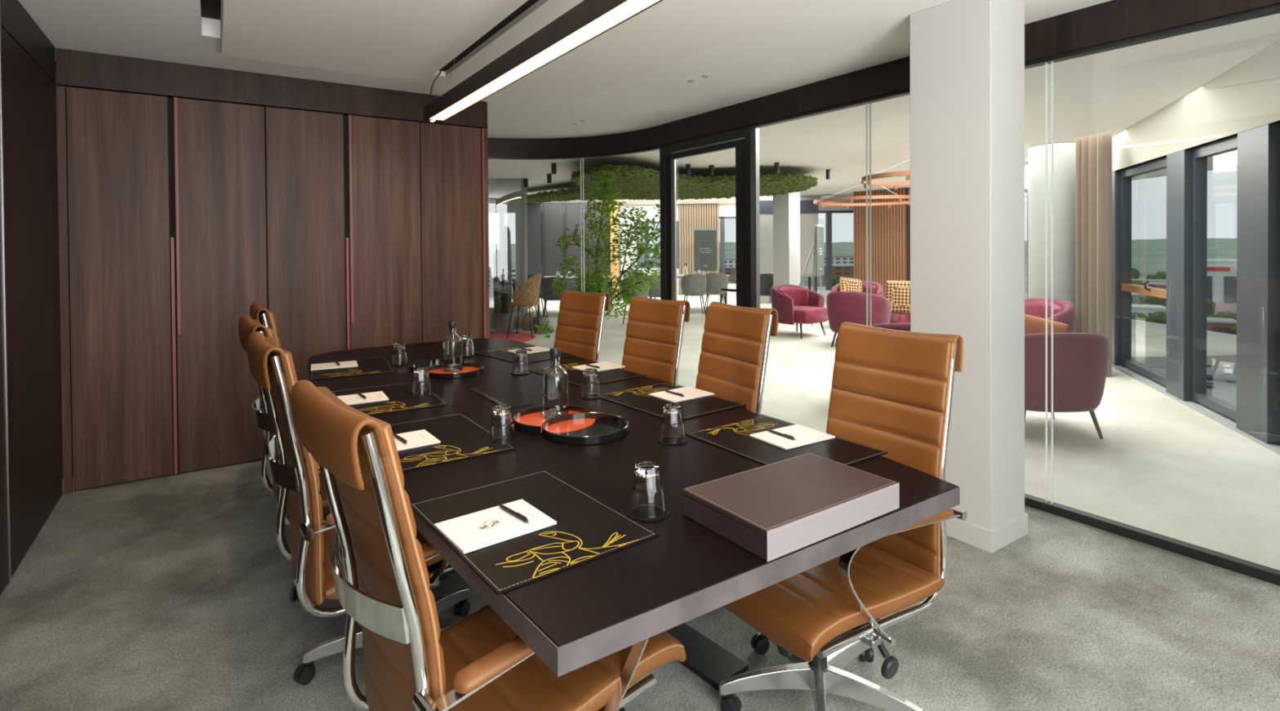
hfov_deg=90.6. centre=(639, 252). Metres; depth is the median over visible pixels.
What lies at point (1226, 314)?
street tree
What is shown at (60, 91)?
trim
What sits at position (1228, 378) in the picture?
car
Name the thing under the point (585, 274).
dining chair
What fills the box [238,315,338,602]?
chair
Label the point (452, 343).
water bottle
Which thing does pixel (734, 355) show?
chair
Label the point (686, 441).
coaster
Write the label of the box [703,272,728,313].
dining chair
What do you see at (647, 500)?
tumbler
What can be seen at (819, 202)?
ring chandelier
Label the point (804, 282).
ground
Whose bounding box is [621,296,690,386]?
chair
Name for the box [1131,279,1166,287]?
building
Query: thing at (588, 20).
linear pendant
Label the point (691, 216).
slatted screen
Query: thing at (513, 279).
table
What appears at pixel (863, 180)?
ring chandelier
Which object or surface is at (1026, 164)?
wall
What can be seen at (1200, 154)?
window
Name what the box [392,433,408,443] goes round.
pen
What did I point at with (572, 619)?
meeting table
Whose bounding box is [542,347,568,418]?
water bottle
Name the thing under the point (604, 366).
notepad
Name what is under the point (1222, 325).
building
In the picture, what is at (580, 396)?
coaster
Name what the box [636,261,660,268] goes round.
building
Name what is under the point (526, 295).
wicker chair
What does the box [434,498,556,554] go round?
notepad
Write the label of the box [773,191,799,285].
column
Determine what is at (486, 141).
trim
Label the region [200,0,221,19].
ceiling light
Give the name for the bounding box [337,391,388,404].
notepad
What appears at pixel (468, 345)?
tumbler
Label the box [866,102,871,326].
window
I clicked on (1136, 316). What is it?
street tree
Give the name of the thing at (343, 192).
tall cabinet
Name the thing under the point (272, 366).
chair
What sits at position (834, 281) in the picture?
street tree
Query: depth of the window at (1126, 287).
7.01 m
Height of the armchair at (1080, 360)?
0.778 m
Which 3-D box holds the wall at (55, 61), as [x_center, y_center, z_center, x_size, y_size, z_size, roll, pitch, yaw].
[-2.926,0.091,5.144,2.700,2.580,1.300,-1,1,-34]
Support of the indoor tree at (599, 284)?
on the floor
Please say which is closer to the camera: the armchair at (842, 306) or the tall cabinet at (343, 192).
the tall cabinet at (343, 192)
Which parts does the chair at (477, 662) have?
frame, backrest, armrest, frame, armrest, seat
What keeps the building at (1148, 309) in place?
on the ground at (804, 282)
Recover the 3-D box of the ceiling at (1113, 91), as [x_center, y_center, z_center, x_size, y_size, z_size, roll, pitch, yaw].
[1.900,-1.312,9.747,14.990,0.150,23.038,0,1,-2]
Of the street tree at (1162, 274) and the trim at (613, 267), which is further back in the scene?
the street tree at (1162, 274)
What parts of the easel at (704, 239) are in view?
clip rail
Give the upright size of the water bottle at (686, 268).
0.267 m
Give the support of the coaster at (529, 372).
on the meeting table at (572, 619)
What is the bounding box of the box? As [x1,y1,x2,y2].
[682,453,899,561]
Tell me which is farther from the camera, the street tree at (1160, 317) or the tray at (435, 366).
the street tree at (1160, 317)
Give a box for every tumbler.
[391,342,407,364]
[411,367,431,396]
[461,335,474,355]
[489,404,515,444]
[512,349,528,373]
[581,368,600,398]
[630,461,665,518]
[659,403,685,443]
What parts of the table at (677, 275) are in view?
leg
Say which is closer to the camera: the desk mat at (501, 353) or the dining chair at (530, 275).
the desk mat at (501, 353)
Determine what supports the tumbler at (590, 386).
on the coaster at (580, 396)
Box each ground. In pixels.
[488,269,1157,298]
[1148,364,1236,406]
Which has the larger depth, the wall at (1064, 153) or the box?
the wall at (1064, 153)
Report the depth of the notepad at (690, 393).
2.83 m
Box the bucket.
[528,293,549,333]
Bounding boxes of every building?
[488,266,515,288]
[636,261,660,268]
[719,266,736,280]
[724,258,736,266]
[822,264,853,284]
[823,256,853,264]
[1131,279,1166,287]
[1131,292,1166,304]
[1131,304,1166,317]
[1154,284,1166,288]
[1206,259,1236,315]
[1206,317,1236,334]
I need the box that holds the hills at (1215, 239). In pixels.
[488,237,1236,246]
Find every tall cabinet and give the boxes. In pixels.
[66,86,266,490]
[264,106,422,382]
[419,122,486,342]
[526,203,610,297]
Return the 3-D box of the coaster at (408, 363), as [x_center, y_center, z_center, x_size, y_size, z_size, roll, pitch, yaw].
[-1.389,0.645,3.658,0.107,0.004,0.107,-1,1,-34]
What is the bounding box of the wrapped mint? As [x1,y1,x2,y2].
[477,519,499,528]
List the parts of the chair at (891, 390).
leg, leg, tension knob, leg, seat, leg, leg, frame, lever, backrest, armrest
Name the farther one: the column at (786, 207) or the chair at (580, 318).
the column at (786, 207)
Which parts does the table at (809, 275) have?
leg, leg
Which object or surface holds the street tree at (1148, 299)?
on the ground at (804, 282)
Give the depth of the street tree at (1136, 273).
611.84 m
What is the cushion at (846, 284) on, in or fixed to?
on the armchair at (877, 288)
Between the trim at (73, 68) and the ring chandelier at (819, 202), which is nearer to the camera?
the trim at (73, 68)
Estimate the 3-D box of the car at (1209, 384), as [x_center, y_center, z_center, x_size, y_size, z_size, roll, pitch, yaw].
[153.503,35.543,170.656,1.800,1.450,4.200,0,1,41]
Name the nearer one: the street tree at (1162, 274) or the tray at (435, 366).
the tray at (435, 366)
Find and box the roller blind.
[760,200,818,277]
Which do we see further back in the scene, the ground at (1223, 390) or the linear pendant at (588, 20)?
the ground at (1223, 390)
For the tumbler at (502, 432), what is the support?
on the coaster at (516, 441)
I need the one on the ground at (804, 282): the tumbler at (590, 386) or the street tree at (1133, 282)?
the street tree at (1133, 282)
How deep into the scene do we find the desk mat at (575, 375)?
3.33 m
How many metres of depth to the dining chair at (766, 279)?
12.38 m
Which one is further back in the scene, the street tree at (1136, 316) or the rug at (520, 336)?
the street tree at (1136, 316)
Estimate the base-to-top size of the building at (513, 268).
18.800 m
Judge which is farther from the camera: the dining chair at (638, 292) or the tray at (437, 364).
the dining chair at (638, 292)
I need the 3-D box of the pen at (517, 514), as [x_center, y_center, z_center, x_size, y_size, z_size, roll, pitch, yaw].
[-0.316,0.647,1.577,0.010,0.012,0.144,-1,1,-43]
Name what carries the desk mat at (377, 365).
on the meeting table at (572, 619)
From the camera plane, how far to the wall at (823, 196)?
14.77 m
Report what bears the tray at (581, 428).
on the tray at (582, 425)
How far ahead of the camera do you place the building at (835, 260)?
811.34 m
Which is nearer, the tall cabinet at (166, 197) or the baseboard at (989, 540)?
the baseboard at (989, 540)
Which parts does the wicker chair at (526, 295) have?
leg, leg, seat, leg, leg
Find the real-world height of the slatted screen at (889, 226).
2.576 m
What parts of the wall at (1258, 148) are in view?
sill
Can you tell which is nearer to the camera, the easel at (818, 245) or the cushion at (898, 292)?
the cushion at (898, 292)
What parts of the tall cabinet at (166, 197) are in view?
door, handle, handle, door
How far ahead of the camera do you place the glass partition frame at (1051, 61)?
3.32 m
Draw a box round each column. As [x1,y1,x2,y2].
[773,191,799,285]
[909,0,1024,529]
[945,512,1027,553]
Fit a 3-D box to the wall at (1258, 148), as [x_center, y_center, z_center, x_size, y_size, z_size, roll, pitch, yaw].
[4.583,-0.008,4.703,0.300,2.680,5.950,0,1,21]
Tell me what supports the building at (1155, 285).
on the ground at (804, 282)
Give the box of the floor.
[0,286,1279,710]
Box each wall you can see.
[0,0,62,595]
[53,61,73,478]
[488,178,528,328]
[620,204,736,294]
[760,195,853,303]
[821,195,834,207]
[907,162,1028,297]
[1028,142,1075,333]
[1111,120,1279,454]
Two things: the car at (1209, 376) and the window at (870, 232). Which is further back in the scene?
the car at (1209, 376)
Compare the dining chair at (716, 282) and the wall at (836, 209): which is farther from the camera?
the wall at (836, 209)
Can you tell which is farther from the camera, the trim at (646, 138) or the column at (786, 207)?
the column at (786, 207)
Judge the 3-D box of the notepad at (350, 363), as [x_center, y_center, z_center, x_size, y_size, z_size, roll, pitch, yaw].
[-1.741,0.643,3.607,0.236,0.006,0.178,-1,1,-27]
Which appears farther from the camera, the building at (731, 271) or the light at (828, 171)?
the building at (731, 271)
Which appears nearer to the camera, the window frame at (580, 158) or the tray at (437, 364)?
the tray at (437, 364)
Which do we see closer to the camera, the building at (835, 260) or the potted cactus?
the potted cactus
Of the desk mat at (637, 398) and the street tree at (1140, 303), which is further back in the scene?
the street tree at (1140, 303)
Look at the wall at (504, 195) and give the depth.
10.90 m
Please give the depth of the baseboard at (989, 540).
2.98 m
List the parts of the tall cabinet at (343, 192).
door, handle, handle, door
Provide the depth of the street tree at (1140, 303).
322.81 m
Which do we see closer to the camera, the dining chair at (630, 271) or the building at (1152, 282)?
the dining chair at (630, 271)
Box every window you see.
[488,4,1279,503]
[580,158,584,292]
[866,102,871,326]
[1120,156,1166,386]
[1191,135,1237,421]
[1278,199,1279,445]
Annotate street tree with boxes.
[731,277,736,283]
[831,276,837,286]
[1131,267,1140,278]
[1131,280,1143,285]
[1131,312,1150,321]
[1138,302,1153,304]
[1141,295,1166,305]
[1145,274,1161,279]
[1148,311,1166,324]
[1155,271,1166,279]
[1206,297,1215,315]
[1212,311,1236,319]
[1231,324,1236,334]
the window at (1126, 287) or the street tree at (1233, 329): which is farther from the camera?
the street tree at (1233, 329)
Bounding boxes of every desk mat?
[310,356,394,380]
[331,382,448,415]
[390,413,515,471]
[410,470,658,595]
[474,345,576,363]
[528,360,646,386]
[600,382,746,419]
[685,415,888,466]
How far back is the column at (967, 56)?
3.00 m
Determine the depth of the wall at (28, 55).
3.02 m
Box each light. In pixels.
[524,178,528,187]
[546,173,551,183]
[551,163,556,173]
[685,164,690,174]
[708,164,714,175]
[773,162,779,173]
[826,168,831,179]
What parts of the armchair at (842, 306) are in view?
leg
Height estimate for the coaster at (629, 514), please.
0.004 m
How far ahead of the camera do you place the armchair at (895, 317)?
8.90 m
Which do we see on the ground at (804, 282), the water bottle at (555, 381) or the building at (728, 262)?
the building at (728, 262)
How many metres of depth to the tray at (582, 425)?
2.36 m
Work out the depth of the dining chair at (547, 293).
11.70 m
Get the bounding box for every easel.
[691,228,719,304]
[799,224,824,326]
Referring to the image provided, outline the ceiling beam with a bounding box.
[657,0,1279,146]
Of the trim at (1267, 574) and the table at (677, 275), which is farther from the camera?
the table at (677, 275)
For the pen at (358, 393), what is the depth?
2.82 m
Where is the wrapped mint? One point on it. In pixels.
(489, 523)
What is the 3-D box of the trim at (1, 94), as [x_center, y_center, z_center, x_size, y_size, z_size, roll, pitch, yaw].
[-2.692,0.119,2.682,0.004,2.578,0.012,-1,1,-34]
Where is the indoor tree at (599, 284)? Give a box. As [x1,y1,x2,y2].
[534,167,660,337]
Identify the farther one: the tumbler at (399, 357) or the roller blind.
the roller blind
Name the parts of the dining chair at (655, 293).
seat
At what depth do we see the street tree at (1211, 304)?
290.21 m
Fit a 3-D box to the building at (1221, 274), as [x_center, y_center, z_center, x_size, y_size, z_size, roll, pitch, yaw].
[295.643,18.580,326.202,22.800,29.800,22.900,0,1,34]
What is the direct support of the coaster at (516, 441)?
on the desk mat at (460, 437)
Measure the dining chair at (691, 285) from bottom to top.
0.848 m
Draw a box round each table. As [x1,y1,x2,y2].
[306,337,959,710]
[511,275,614,313]
[641,274,730,303]
[800,273,820,292]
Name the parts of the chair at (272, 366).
frame, backrest, leg, frame, armrest, seat, tension knob, leg, leg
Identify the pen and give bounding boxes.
[357,392,366,399]
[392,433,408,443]
[497,503,529,522]
[585,364,600,368]
[664,390,684,396]
[765,429,795,439]
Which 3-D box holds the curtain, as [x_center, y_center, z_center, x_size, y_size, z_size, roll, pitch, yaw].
[4.911,0.015,6.845,0.116,2.560,0.440,0,1,-6]
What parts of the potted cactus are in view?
stem, stem, stem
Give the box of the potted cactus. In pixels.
[493,225,515,331]
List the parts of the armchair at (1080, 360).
leg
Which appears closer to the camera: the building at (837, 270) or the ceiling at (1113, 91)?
the ceiling at (1113, 91)
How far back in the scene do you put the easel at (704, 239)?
14.94 m
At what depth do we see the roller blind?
15.04 m
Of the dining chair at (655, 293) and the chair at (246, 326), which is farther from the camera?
the dining chair at (655, 293)
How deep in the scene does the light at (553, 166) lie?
8.86 m
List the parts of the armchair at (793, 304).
leg, leg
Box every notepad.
[311,360,357,370]
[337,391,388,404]
[393,429,440,451]
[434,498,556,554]
[506,346,550,354]
[572,361,625,371]
[648,386,714,402]
[749,424,835,449]
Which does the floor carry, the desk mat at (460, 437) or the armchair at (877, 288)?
the armchair at (877, 288)
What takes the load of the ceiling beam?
attached to the ceiling at (1113, 91)
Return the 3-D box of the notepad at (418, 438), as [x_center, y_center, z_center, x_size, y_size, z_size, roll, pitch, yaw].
[-0.834,0.653,2.180,0.236,0.006,0.178,-1,1,-36]
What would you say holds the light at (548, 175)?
attached to the ceiling at (1113, 91)
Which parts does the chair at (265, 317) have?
frame, backrest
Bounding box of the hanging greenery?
[526,164,817,204]
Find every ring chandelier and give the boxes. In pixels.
[813,183,910,208]
[860,159,910,190]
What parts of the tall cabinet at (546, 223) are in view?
door, handle, door, handle, door, handle, door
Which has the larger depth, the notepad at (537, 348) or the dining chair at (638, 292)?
the dining chair at (638, 292)
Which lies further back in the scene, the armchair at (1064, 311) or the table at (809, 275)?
the table at (809, 275)
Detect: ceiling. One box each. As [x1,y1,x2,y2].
[17,0,1279,210]
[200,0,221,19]
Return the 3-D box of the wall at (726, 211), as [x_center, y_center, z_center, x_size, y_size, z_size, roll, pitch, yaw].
[1.324,-0.091,18.125,3.750,2.580,0.250,0,1,0]
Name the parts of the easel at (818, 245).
leg, leg, clip rail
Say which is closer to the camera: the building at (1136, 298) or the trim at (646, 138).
the trim at (646, 138)
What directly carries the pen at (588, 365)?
on the notepad at (604, 366)
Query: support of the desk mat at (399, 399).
on the meeting table at (572, 619)
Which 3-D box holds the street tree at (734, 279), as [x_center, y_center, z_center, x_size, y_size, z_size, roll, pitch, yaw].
[77.598,25.731,496.254,14.680,12.037,13.205,-1,1,-34]
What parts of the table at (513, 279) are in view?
leg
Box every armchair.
[770,284,828,338]
[826,291,891,346]
[830,280,883,296]
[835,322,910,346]
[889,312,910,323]
[1024,297,1075,333]
[1024,333,1109,439]
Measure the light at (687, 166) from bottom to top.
0.150 m
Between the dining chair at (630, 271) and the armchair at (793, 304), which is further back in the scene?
the dining chair at (630, 271)
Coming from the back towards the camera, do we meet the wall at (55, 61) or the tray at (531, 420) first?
the wall at (55, 61)
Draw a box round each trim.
[0,7,11,583]
[55,48,487,128]
[56,85,72,494]
[484,128,489,337]
[487,125,657,156]
[610,201,618,298]
[760,413,1279,586]
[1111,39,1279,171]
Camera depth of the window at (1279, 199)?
4.29 m
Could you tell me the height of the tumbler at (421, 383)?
0.118 m
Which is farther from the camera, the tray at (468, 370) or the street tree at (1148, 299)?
the street tree at (1148, 299)
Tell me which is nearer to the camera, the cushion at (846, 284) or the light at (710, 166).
the light at (710, 166)
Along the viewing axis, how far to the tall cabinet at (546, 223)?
17.20 m
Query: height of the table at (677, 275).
0.745 m
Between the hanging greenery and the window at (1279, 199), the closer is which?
the window at (1279, 199)
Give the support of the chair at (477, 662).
on the floor
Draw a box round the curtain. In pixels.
[1075,131,1111,376]
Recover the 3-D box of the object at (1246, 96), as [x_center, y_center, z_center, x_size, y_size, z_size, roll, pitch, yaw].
[4.268,-1.065,4.859,0.495,0.365,5.950,0,1,21]
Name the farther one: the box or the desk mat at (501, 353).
the desk mat at (501, 353)
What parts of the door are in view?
handle, aluminium post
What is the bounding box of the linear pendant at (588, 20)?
[423,0,662,122]
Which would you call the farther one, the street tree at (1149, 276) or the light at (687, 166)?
the street tree at (1149, 276)
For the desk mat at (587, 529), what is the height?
0.004 m
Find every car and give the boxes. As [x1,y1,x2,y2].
[1206,373,1213,380]
[1206,381,1213,388]
[1222,364,1231,368]
[1223,368,1232,374]
[1226,375,1235,382]
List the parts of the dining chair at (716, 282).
seat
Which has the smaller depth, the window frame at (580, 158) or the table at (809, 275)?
the window frame at (580, 158)
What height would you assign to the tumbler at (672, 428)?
0.118 m
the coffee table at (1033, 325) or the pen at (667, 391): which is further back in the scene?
the coffee table at (1033, 325)
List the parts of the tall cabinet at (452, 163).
handle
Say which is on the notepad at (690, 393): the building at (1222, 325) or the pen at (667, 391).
the pen at (667, 391)
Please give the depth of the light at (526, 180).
10.86 m
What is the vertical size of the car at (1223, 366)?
1.450 m
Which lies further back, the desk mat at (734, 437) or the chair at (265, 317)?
the chair at (265, 317)
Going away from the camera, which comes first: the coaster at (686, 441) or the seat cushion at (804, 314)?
the coaster at (686, 441)
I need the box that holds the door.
[659,127,759,387]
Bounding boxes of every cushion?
[794,305,828,324]
[839,276,862,292]
[885,280,910,313]
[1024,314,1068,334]
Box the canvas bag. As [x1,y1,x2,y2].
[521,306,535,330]
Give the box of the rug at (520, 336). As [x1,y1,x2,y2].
[489,331,535,342]
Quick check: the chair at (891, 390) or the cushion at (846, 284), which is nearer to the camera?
the chair at (891, 390)
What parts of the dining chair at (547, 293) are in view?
seat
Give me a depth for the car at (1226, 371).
186.24 m
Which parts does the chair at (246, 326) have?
armrest, frame, backrest, frame, leg, seat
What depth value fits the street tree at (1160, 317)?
277.33 m
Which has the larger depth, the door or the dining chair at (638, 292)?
the dining chair at (638, 292)
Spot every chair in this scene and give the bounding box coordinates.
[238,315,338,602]
[246,331,470,685]
[249,302,314,458]
[289,379,686,710]
[506,273,541,337]
[527,274,547,314]
[540,276,568,315]
[553,289,609,362]
[577,274,603,292]
[620,277,648,324]
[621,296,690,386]
[622,268,644,279]
[647,275,660,297]
[680,274,706,315]
[695,301,778,414]
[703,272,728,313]
[719,321,967,710]
[760,273,773,296]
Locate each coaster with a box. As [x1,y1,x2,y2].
[390,362,409,366]
[487,437,518,445]
[511,371,531,375]
[578,394,602,399]
[626,506,668,521]
[657,436,688,445]
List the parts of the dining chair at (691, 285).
seat, leg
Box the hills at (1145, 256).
[488,240,1236,272]
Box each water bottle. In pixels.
[442,320,462,371]
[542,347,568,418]
[684,263,688,275]
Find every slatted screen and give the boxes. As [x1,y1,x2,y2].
[678,203,719,295]
[853,187,908,297]
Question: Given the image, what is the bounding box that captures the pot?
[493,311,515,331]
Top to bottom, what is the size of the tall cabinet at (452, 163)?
2.358 m
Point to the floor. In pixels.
(167, 593)
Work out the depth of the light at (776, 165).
8.96 m
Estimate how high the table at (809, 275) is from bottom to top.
0.745 m
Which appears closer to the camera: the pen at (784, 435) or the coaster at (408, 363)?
the pen at (784, 435)
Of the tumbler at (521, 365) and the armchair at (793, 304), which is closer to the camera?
the tumbler at (521, 365)
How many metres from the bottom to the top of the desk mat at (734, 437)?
0.004 m
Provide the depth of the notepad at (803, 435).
2.20 m
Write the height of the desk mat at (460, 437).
0.004 m
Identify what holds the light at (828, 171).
attached to the ceiling at (1113, 91)
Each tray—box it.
[408,358,465,372]
[408,358,483,378]
[427,363,483,378]
[512,404,594,434]
[512,404,628,444]
[542,412,628,444]

